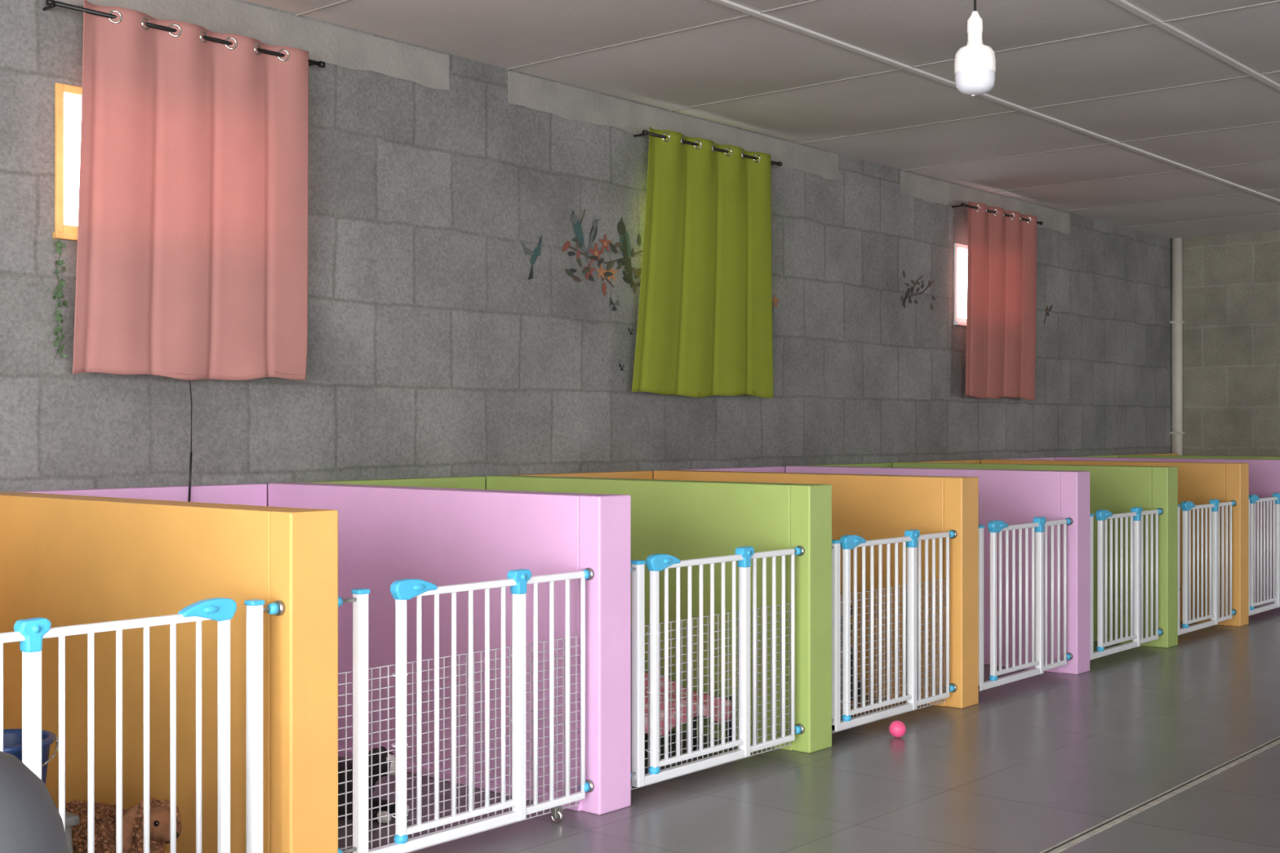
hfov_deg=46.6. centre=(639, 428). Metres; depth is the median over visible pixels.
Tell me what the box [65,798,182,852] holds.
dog
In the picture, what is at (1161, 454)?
panel
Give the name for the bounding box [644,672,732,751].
cot
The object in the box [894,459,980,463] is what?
panel
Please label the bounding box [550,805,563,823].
caster wheel
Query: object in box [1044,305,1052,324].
sticker
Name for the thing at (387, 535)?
wall
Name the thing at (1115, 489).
wall
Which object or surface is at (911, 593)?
safety gate
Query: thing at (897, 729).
ball
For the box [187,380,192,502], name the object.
pull cord
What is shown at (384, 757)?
dog
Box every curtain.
[42,0,325,380]
[631,126,782,398]
[951,200,1043,400]
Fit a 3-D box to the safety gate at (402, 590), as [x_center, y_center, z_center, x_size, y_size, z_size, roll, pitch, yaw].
[-0.503,0.825,4.427,0.056,0.792,1.042,0,0,41]
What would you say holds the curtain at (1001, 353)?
hanging from the wall at (433, 351)
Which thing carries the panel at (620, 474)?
on the floor
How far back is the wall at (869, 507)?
6.76 m
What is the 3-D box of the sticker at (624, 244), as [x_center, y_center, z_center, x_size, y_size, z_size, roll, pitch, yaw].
[-0.272,-0.706,7.512,0.004,0.811,0.933,0,0,41]
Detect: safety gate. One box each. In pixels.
[0,597,284,852]
[337,568,594,852]
[631,545,804,790]
[831,529,957,733]
[977,516,1072,691]
[1089,506,1164,660]
[1177,498,1236,635]
[1248,493,1279,615]
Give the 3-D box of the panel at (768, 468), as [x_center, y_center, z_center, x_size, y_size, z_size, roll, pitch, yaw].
[0.481,0.736,8.337,0.078,1.028,1.047,0,0,41]
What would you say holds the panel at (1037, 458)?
on the floor
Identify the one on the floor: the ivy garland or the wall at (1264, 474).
the wall at (1264, 474)
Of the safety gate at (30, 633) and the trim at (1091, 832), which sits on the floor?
the trim at (1091, 832)
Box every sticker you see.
[520,208,642,370]
[772,294,778,312]
[900,271,935,310]
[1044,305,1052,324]
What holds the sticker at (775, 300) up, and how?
attached to the wall at (433, 351)
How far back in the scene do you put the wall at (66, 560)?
4.22 m
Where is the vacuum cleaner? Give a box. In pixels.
[0,751,70,852]
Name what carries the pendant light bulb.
hanging from the ceiling
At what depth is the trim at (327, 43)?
7.17 m
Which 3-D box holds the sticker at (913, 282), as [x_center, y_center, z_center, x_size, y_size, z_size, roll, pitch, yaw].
[1.878,-0.924,10.020,0.004,0.254,0.462,0,0,41]
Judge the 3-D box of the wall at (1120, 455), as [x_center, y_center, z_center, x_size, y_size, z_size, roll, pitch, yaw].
[4.715,0.735,11.832,1.800,1.031,0.169,0,0,41]
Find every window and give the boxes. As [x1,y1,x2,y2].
[52,82,81,240]
[953,243,968,326]
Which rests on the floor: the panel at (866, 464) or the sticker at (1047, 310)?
the panel at (866, 464)
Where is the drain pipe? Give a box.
[1169,237,1184,455]
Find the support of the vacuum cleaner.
on the floor
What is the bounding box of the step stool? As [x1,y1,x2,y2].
[57,808,79,852]
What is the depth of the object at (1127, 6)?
7.16 m
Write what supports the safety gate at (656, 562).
attached to the wall at (387, 535)
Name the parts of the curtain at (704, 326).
rod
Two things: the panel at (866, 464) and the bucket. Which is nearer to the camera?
the bucket
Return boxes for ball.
[888,720,906,737]
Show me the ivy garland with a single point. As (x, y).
(59, 293)
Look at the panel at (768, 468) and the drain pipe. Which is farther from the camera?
the drain pipe
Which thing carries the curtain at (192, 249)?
hanging from the wall at (433, 351)
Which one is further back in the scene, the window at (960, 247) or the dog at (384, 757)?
the window at (960, 247)
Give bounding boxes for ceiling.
[241,0,1279,238]
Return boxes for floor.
[337,605,1279,852]
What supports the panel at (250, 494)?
on the floor
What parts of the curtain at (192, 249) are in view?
rod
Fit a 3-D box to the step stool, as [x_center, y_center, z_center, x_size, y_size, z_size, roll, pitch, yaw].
[-1.529,1.090,3.563,0.264,0.321,0.264,0,0,41]
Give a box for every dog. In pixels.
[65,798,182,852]
[337,746,409,823]
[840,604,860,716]
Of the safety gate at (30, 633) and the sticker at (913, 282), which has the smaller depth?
the safety gate at (30, 633)
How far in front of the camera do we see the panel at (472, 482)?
6.62 m
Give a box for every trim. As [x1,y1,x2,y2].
[57,0,1070,233]
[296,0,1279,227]
[1040,736,1279,852]
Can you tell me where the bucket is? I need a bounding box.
[3,728,58,784]
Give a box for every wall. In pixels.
[0,0,1172,506]
[0,492,337,852]
[267,482,631,815]
[486,475,831,753]
[653,470,977,708]
[786,465,1089,674]
[893,462,1177,648]
[981,459,1248,626]
[1055,457,1279,608]
[1119,454,1279,459]
[1182,230,1279,456]
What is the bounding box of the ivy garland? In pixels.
[52,238,68,359]
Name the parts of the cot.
frame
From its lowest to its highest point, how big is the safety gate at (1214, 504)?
0.776 m
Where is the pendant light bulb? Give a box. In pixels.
[954,0,995,95]
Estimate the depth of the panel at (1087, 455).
12.06 m
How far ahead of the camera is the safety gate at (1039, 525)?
7.14 m
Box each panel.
[4,483,266,506]
[297,475,485,489]
[499,471,653,479]
[667,466,785,472]
[791,462,892,467]
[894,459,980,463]
[988,457,1054,460]
[1054,455,1118,460]
[1117,453,1177,457]
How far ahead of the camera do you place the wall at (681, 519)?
5.90 m
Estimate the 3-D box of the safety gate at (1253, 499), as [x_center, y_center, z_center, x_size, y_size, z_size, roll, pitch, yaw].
[4.194,0.825,9.908,0.056,0.792,1.042,0,0,41]
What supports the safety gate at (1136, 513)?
attached to the wall at (1010, 496)
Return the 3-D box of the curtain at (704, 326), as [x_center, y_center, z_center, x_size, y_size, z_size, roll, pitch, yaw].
[0.361,-0.872,8.160,0.128,1.407,1.320,0,0,41]
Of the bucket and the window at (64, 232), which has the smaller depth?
the bucket
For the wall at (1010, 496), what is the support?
on the floor
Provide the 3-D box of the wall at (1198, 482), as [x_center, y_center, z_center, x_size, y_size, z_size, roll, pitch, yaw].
[3.149,0.735,10.005,1.800,1.031,0.169,0,0,41]
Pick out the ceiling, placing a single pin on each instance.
(748, 55)
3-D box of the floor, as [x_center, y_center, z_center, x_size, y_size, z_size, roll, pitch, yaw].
[2.712,1.325,3.010,10.800,0.150,19.100,0,0,41]
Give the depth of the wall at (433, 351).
7.12 m
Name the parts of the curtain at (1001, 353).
rod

